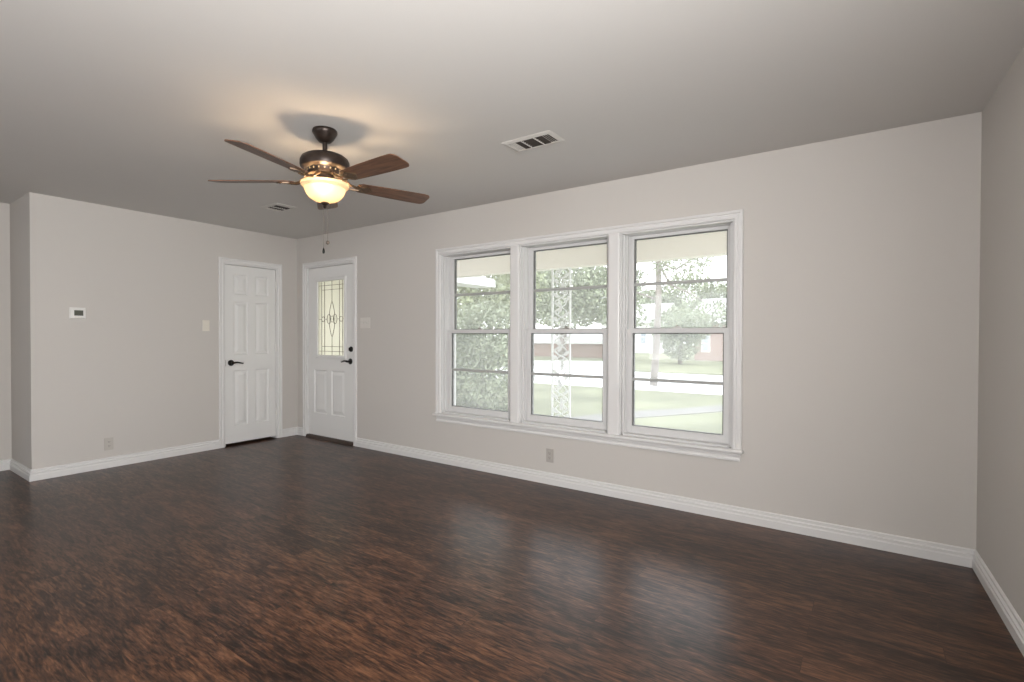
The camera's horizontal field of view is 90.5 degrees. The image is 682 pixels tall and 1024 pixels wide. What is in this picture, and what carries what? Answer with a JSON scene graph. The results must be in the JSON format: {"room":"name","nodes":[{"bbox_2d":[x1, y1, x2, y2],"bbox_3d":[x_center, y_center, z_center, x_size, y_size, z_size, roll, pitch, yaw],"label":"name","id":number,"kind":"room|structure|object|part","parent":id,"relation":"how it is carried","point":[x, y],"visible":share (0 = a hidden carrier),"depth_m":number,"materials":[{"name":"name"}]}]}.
{"room":"empty living room","nodes":[
{"label":"empty living room","id":0,"kind":"room"},
{"bbox_2d":[0,202,11,459],"bbox_3d":[-4.892,-0.043,4.380,0.120,2.440,1.039,1,1,35],"label":"wall","id":1,"kind":"structure","parent":0,"point":[5,318],"depth_m":4.64,"materials":[{"name":"grey paint"}]},
{"bbox_2d":[0,459,10,470],"bbox_3d":[-4.873,1.130,4.304,0.018,0.097,0.919,1,1,35],"label":"baseboard","id":2,"kind":"structure","parent":1,"relation":"attached to","point":[4,464],"depth_m":4.64,"materials":[{"name":"white paint"}]},
{"bbox_2d":[10,195,26,466],"bbox_3d":[-4.335,-0.043,4.551,0.595,2.440,0.120,1,1,35],"label":"wall","id":3,"kind":"structure","parent":0,"point":[17,208],"depth_m":4.51,"materials":[{"name":"grey paint"}]},
{"bbox_2d":[10,459,30,481],"bbox_3d":[-4.341,1.129,4.481,0.685,0.097,0.018,1,1,35],"label":"baseboard","id":4,"kind":"structure","parent":3,"relation":"attached to","point":[16,467],"depth_m":4.46,"materials":[{"name":"white paint"}]},
{"bbox_2d":[25,192,296,469],"bbox_3d":[-3.426,-0.050,5.354,0.121,2.440,2.482,1,1,34],"label":"wall","id":5,"kind":"structure","parent":0,"point":[141,370],"depth_m":4.85,"materials":[{"name":"grey paint"}]},
{"bbox_2d":[69,307,85,318],"bbox_3d":[-3.880,-0.255,4.540,0.028,0.102,0.114,1,1,34],"label":"thermostat","id":6,"kind":"object","parent":5,"relation":"attached to","point":[74,313],"visible":1,"depth_m":4.53,"materials":[{"name":"white plastic"}]},
{"bbox_2d":[104,437,113,450],"bbox_3d":[-3.766,0.954,4.744,0.009,0.115,0.071,1,1,34],"label":"electrical outlet","id":7,"kind":"object","parent":5,"relation":"attached to","point":[108,442],"visible":1,"depth_m":4.74,"materials":[{"name":"grey plastic"}]},
{"bbox_2d":[30,427,296,481],"bbox_3d":[-3.377,1.122,5.321,0.018,0.097,2.499,1,1,34],"label":"baseboard","id":8,"kind":"structure","parent":5,"relation":"attached to","point":[108,462],"depth_m":4.84,"materials":[{"name":"white paint"}]},
{"bbox_2d":[202,320,209,330],"bbox_3d":[-3.279,-0.173,5.446,0.019,0.117,0.072,1,1,34],"label":"light switch","id":9,"kind":"object","parent":5,"relation":"attached to","point":[205,323],"visible":1,"depth_m":5.44,"materials":[{"name":"beige plastic"}]},
{"bbox_2d":[218,257,282,447],"bbox_3d":[-3.050,0.116,5.901,0.138,2.098,0.739,1,1,34],"label":"door frame","id":10,"kind":"structure","parent":5,"relation":"attached to","point":[222,261],"depth_m":5.79,"materials":[{"name":"white paint"}]},
{"bbox_2d":[225,264,276,443],"bbox_3d":[-3.006,0.139,5.876,0.095,1.998,0.602,1,1,34],"label":"door","id":11,"kind":"structure","parent":5,"relation":"in","point":[250,346],"depth_m":5.86,"materials":[{"name":"white paint"}]},
{"bbox_2d":[0,435,1023,681],"bbox_3d":[-2.477,1.266,1.454,7.815,0.100,7.800,1,1,35],"label":"floor","id":12,"kind":"structure","parent":0,"point":[295,558],"depth_m":2.49,"materials":[{"name":"brown wood"}]},
{"bbox_2d":[306,433,352,445],"bbox_3d":[-2.109,1.151,6.061,0.886,0.030,0.212,1,1,35],"label":"threshold","id":13,"kind":"object","parent":12,"relation":"on","point":[309,434],"visible":0.59,"depth_m":5.97,"materials":[{"name":"brown wood"}]},
{"bbox_2d":[0,0,1023,238],"bbox_3d":[-2.436,-1.274,1.475,7.815,0.100,7.920,1,1,35],"label":"ceiling","id":14,"kind":"structure","parent":0,"point":[124,104],"depth_m":2.44,"materials":[{"name":"grey paint"}]},
{"bbox_2d":[261,203,296,211],"bbox_3d":[-2.185,-1.254,4.756,0.270,0.012,0.200,1,1,35],"label":"ceiling vent","id":15,"kind":"object","parent":14,"relation":"in","point":[279,207],"visible":1,"depth_m":4.74,"materials":[{"name":"white metal"}]},
{"bbox_2d":[208,126,429,253],"bbox_3d":[-1.056,-0.876,2.946,1.220,0.721,1.278,1,1,35],"label":"ceiling fan","id":16,"kind":"object","parent":14,"relation":"hanging from","point":[322,170],"visible":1,"depth_m":2.89,"materials":[{"name":"brown wood"}]},
{"bbox_3d":[-1.520,-0.937,2.971,0.472,0.006,0.136,0,13,0],"label":"blade","id":17,"kind":"part","parent":16,"relation":"part of","materials":[{"name":"brown wood"}]},
{"bbox_3d":[-1.223,-0.932,2.571,0.136,0.006,0.472,13,4,17],"label":"blade","id":18,"kind":"part","parent":16,"relation":"part of","materials":[{"name":"brown wood"}]},
{"bbox_3d":[-1.103,-0.670,2.977,0.007,0.245,0.003,0,1,-4],"label":"pull chain","id":19,"kind":"part","parent":16,"relation":"part of","materials":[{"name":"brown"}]},
{"bbox_3d":[-1.096,-0.871,2.976,0.271,0.109,0.271,1,1,35],"label":"lamp shade","id":20,"kind":"part","parent":16,"relation":"part of","materials":[{"name":"white glass"}]},
{"bbox_3d":[-1.230,-0.941,3.377,0.136,0.006,0.472,-13,5,-18],"label":"blade","id":21,"kind":"part","parent":16,"relation":"part of","materials":[{"name":"brown wood"}]},
{"bbox_3d":[-0.751,-0.932,2.728,0.472,0.006,0.136,1,-11,36],"label":"blade","id":22,"kind":"part","parent":16,"relation":"part of","materials":[{"name":"brown wood"}]},
{"bbox_3d":[-0.755,-0.938,3.227,0.472,0.006,0.136,0,-11,-36],"label":"blade","id":23,"kind":"part","parent":16,"relation":"part of","materials":[{"name":"brown wood"}]},
{"bbox_2d":[501,130,564,151],"bbox_3d":[0.130,-1.229,3.133,0.350,0.012,0.185,1,1,35],"label":"ceiling vent","id":24,"kind":"object","parent":14,"relation":"in","point":[548,137],"visible":1,"depth_m":3.12,"materials":[{"name":"white metal"}]},
{"bbox_2d":[297,112,981,549],"bbox_3d":[0.125,-0.031,4.497,6.731,2.440,0.190,1,1,35],"label":"wall","id":25,"kind":"structure","parent":0,"point":[861,255],"depth_m":3.17,"materials":[{"name":"grey paint"}]},
{"bbox_2d":[302,256,356,445],"bbox_3d":[-2.105,0.104,6.051,1.024,2.125,0.208,1,1,35],"label":"door frame","id":26,"kind":"structure","parent":25,"relation":"attached to","point":[349,260],"depth_m":6.17,"materials":[{"name":"white paint"}]},
{"bbox_2d":[307,264,352,441],"bbox_3d":[-2.151,0.123,5.993,0.888,2.021,0.103,1,1,35],"label":"door","id":27,"kind":"structure","parent":25,"relation":"in","point":[330,289],"depth_m":6.01,"materials":[{"name":"white paint"}]},
{"bbox_3d":[-2.124,-0.280,6.007,0.540,0.917,0.006,1,1,35],"label":"glass","id":28,"kind":"part","parent":27,"relation":"part of","materials":[{"name":"clear glass"}]},
{"bbox_3d":[-2.140,-0.280,5.984,0.584,0.961,0.012,1,1,35],"label":"glass frame","id":29,"kind":"part","parent":27,"relation":"part of","materials":[{"name":"clear glass"}]},
{"bbox_2d":[360,318,369,327],"bbox_3d":[-1.621,-0.205,5.592,0.164,0.117,0.019,1,1,35],"label":"light switch","id":30,"kind":"object","parent":25,"relation":"attached to","point":[364,322],"visible":1,"depth_m":5.59,"materials":[{"name":"grey plastic"}]},
{"bbox_2d":[441,247,509,420],"bbox_3d":[-0.295,-0.071,4.791,0.835,1.542,0.190,1,1,35],"label":"window","id":31,"kind":"structure","parent":25,"relation":"in","point":[449,330],"depth_m":4.96,"materials":[{"name":"grey plastic"}]},
{"bbox_3d":[-0.305,0.286,4.782,0.779,0.800,0.042,1,1,35],"label":"sash","id":32,"kind":"part","parent":31,"relation":"part of","materials":[{"name":"clear glass"}]},
{"bbox_3d":[-0.275,-0.456,4.815,0.779,0.748,0.042,1,1,35],"label":"sash","id":33,"kind":"part","parent":31,"relation":"part of","materials":[{"name":"clear glass"}]},
{"bbox_2d":[546,448,553,462],"bbox_3d":[0.316,0.953,4.250,0.071,0.115,0.009,1,1,35],"label":"electrical outlet","id":34,"kind":"object","parent":25,"relation":"attached to","point":[549,452],"visible":1,"depth_m":4.25,"materials":[{"name":"grey plastic"}]},
{"bbox_2d":[519,235,607,432],"bbox_3d":[0.463,-0.063,4.260,0.837,1.542,0.190,1,1,35],"label":"window","id":35,"kind":"structure","parent":25,"relation":"in","point":[528,290],"depth_m":4.39,"materials":[{"name":"grey plastic"}]},
{"bbox_3d":[0.453,0.294,4.250,0.781,0.800,0.042,1,1,35],"label":"sash","id":36,"kind":"part","parent":35,"relation":"part of","materials":[{"name":"clear glass"}]},
{"bbox_3d":[0.484,-0.448,4.283,0.781,0.748,0.042,1,1,35],"label":"sash","id":37,"kind":"part","parent":35,"relation":"part of","materials":[{"name":"clear glass"}]},
{"bbox_2d":[432,413,742,461],"bbox_3d":[0.392,0.749,4.185,2.801,0.081,0.086,1,1,35],"label":"window sill","id":38,"kind":"structure","parent":25,"relation":"attached to","point":[716,452],"depth_m":3.95,"materials":[{"name":"white paint"}]},
{"bbox_2d":[435,209,743,449],"bbox_3d":[0.449,-0.092,4.255,2.783,1.599,0.214,1,1,35],"label":"window","id":39,"kind":"structure","parent":25,"relation":"in","point":[628,241],"depth_m":3.88,"materials":[{"name":"white plastic"}]},
{"bbox_3d":[1.204,0.302,3.724,0.760,0.800,0.042,1,1,35],"label":"sash","id":40,"kind":"part","parent":39,"relation":"part of","materials":[{"name":"clear glass"}]},
{"bbox_3d":[1.235,-0.441,3.756,0.760,0.748,0.042,1,1,35],"label":"sash","id":41,"kind":"part","parent":39,"relation":"part of","materials":[{"name":"clear glass"}]},
{"bbox_2d":[297,427,974,567],"bbox_3d":[-0.102,1.140,4.540,6.331,0.097,0.018,1,1,35],"label":"baseboard","id":42,"kind":"structure","parent":25,"relation":"attached to","point":[961,556],"depth_m":3.48,"materials":[{"name":"white paint"}]},
{"bbox_2d":[976,46,1023,622],"bbox_3d":[0.494,0.026,-0.511,0.120,2.440,7.600,1,1,33],"label":"wall","id":43,"kind":"structure","parent":0,"point":[1000,453],"depth_m":2.33,"materials":[{"name":"grey paint"}]},
{"bbox_2d":[972,550,1023,656],"bbox_3d":[0.487,1.196,-0.377,0.022,0.097,7.400,1,1,33],"label":"baseboard","id":44,"kind":"structure","parent":43,"relation":"attached to","point":[1008,614],"depth_m":2.27,"materials":[{"name":"white paint"}]},
{"label":"outside","id":45,"kind":"structure","parent":0,"visible":0},
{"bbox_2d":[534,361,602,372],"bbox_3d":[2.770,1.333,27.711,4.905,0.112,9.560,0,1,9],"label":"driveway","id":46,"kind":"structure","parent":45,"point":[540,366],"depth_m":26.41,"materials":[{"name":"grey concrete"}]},
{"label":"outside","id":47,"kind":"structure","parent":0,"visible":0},
{"bbox_2d":[464,347,722,375],"bbox_3d":[20.405,1.163,56.735,160.000,0.300,71.000,1,1,35],"label":"lawn","id":48,"kind":"structure","parent":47,"point":[643,361],"depth_m":28.88,"materials":[{"name":"green plant"}]},
{"bbox_2d":[497,334,602,357],"bbox_3d":[3.761,0.048,41.189,10.265,2.186,4.130,1,1,35],"label":"brick house","id":49,"kind":"structure","parent":48,"relation":"on","point":[582,345],"depth_m":38.42,"materials":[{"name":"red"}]},
{"bbox_2d":[490,266,643,358],"bbox_3d":[3.171,-2.450,35.185,11.919,7.371,4.921,1,1,33],"label":"shade tree","id":50,"kind":"object","parent":48,"relation":"on","point":[584,305],"visible":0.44,"depth_m":33.24,"materials":[{"name":"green plant"}]},
{"bbox_2d":[602,303,676,352],"bbox_3d":[13.496,-1.429,52.534,6.368,4.940,8.930,1,1,35],"label":"house","id":51,"kind":"structure","parent":48,"relation":"on","point":[643,342],"depth_m":48.65,"materials":[{"name":"white"}]},
{"bbox_3d":[12.498,-0.465,48.308,0.500,1.300,0.010,1,1,35],"label":"pane","id":52,"kind":"part","parent":51,"relation":"part of","materials":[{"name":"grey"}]},
{"bbox_2d":[637,288,679,303],"bbox_3d":[18.831,-3.541,74.268,13.236,8.708,5.287,1,1,35],"label":"tree","id":53,"kind":"object","parent":48,"relation":"on","point":[644,291],"visible":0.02,"depth_m":72.86,"materials":[{"name":"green plant"}]},
{"bbox_2d":[649,308,714,363],"bbox_3d":[9.813,-0.340,29.250,3.879,3.260,2.345,1,1,35],"label":"round tree","id":54,"kind":"object","parent":48,"relation":"on","point":[680,341],"visible":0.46,"depth_m":28.88,"materials":[{"name":"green plant"}]},
{"bbox_2d":[641,274,726,348],"bbox_3d":[21.760,-3.728,62.436,13.134,9.361,5.351,1,1,35],"label":"tree","id":55,"kind":"object","parent":48,"relation":"on","point":[704,292],"visible":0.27,"depth_m":61.49,"materials":[{"name":"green plant"}]},
{"bbox_2d":[692,298,725,360],"bbox_3d":[17.941,-0.915,34.341,9.900,4.340,7.930,1,1,35],"label":"brick house","id":56,"kind":"structure","parent":48,"relation":"on","point":[712,349],"depth_m":33.50,"materials":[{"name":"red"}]},
{"bbox_3d":[12.815,0.120,33.621,0.415,0.996,0.010,1,1,35],"label":"pane","id":57,"kind":"part","parent":56,"relation":"part of","materials":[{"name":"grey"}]},
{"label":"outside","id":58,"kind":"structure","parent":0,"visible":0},
{"bbox_2d":[456,381,722,433],"bbox_3d":[-7.104,1.526,17.493,120.000,0.300,8.650,1,1,35],"label":"lawn","id":59,"kind":"structure","parent":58,"point":[585,400],"depth_m":11.96,"materials":[{"name":"green plant"}]},
{"bbox_2d":[456,300,535,410],"bbox_3d":[-1.136,0.293,11.823,4.168,2.495,2.119,1,1,35],"label":"leafy shrub","id":60,"kind":"object","parent":59,"relation":"on","point":[489,351],"visible":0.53,"depth_m":10.99,"materials":[{"name":"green plant"}]},
{"bbox_2d":[457,271,547,373],"bbox_3d":[-1.976,-1.615,16.885,6.850,6.032,3.379,1,1,35],"label":"leafy tree","id":61,"kind":"object","parent":59,"relation":"on","point":[463,300],"visible":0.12,"depth_m":15.56,"materials":[{"name":"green plant"}]},
{"bbox_3d":[0.672,1.415,5.501,10.500,0.230,2.060,1,1,35],"label":"floor","id":62,"kind":"structure","parent":59,"relation":"on","visible":0},
{"bbox_2d":[551,268,570,417],"bbox_3d":[0.626,0.175,6.475,0.277,2.280,0.024,1,1,35],"label":"porch column","id":63,"kind":"structure","parent":62,"relation":"on","point":[566,275],"depth_m":6.47,"materials":[{"name":"grey paint"}]},
{"bbox_3d":[0.521,0.178,6.548,0.022,2.220,0.022,1,1,35],"label":"post","id":64,"kind":"part","parent":63,"relation":"part of","materials":[{"name":"grey paint"}]},
{"bbox_3d":[0.730,0.180,6.401,0.022,2.220,0.022,1,1,35],"label":"post","id":65,"kind":"part","parent":63,"relation":"part of","materials":[{"name":"white metal"}]},
{"bbox_2d":[457,231,726,277],"bbox_3d":[1.127,-1.086,6.112,10.500,0.320,0.160,1,1,35],"label":"porch ceiling","id":66,"kind":"structure","parent":63,"relation":"on","point":[713,244],"depth_m":6.07,"materials":[{"name":"beige paint"}]},
{"bbox_2d":[457,277,494,288],"bbox_3d":[-1.219,-1.153,9.324,0.470,0.140,2.410,1,1,35],"label":"eave","id":67,"kind":"object","parent":66,"relation":"attached to","point":[471,282],"visible":0.36,"depth_m":9.79,"materials":[{"name":"white paint"}]},
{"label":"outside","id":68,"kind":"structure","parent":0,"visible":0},
{"bbox_2d":[471,367,722,394],"bbox_3d":[-2.297,1.492,24.351,120.000,0.240,8.100,1,1,35],"label":"street","id":69,"kind":"structure","parent":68,"point":[592,382],"depth_m":18.12,"materials":[{"name":"grey asphalt"}]},
{"bbox_2d":[603,257,726,385],"bbox_3d":[5.377,-1.482,15.900,5.683,5.836,2.771,1,1,35],"label":"street tree","id":70,"kind":"object","parent":69,"relation":"on","point":[659,266],"visible":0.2,"depth_m":16.17,"materials":[{"name":"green plant"}]},
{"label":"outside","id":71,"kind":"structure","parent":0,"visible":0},
{"bbox_2d":[571,405,722,420],"bbox_3d":[3.588,1.524,10.623,8.034,0.112,1.530,0,1,-33],"label":"walkway","id":72,"kind":"structure","parent":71,"point":[717,408],"depth_m":10.54,"materials":[{"name":"grey concrete"}]}
]}

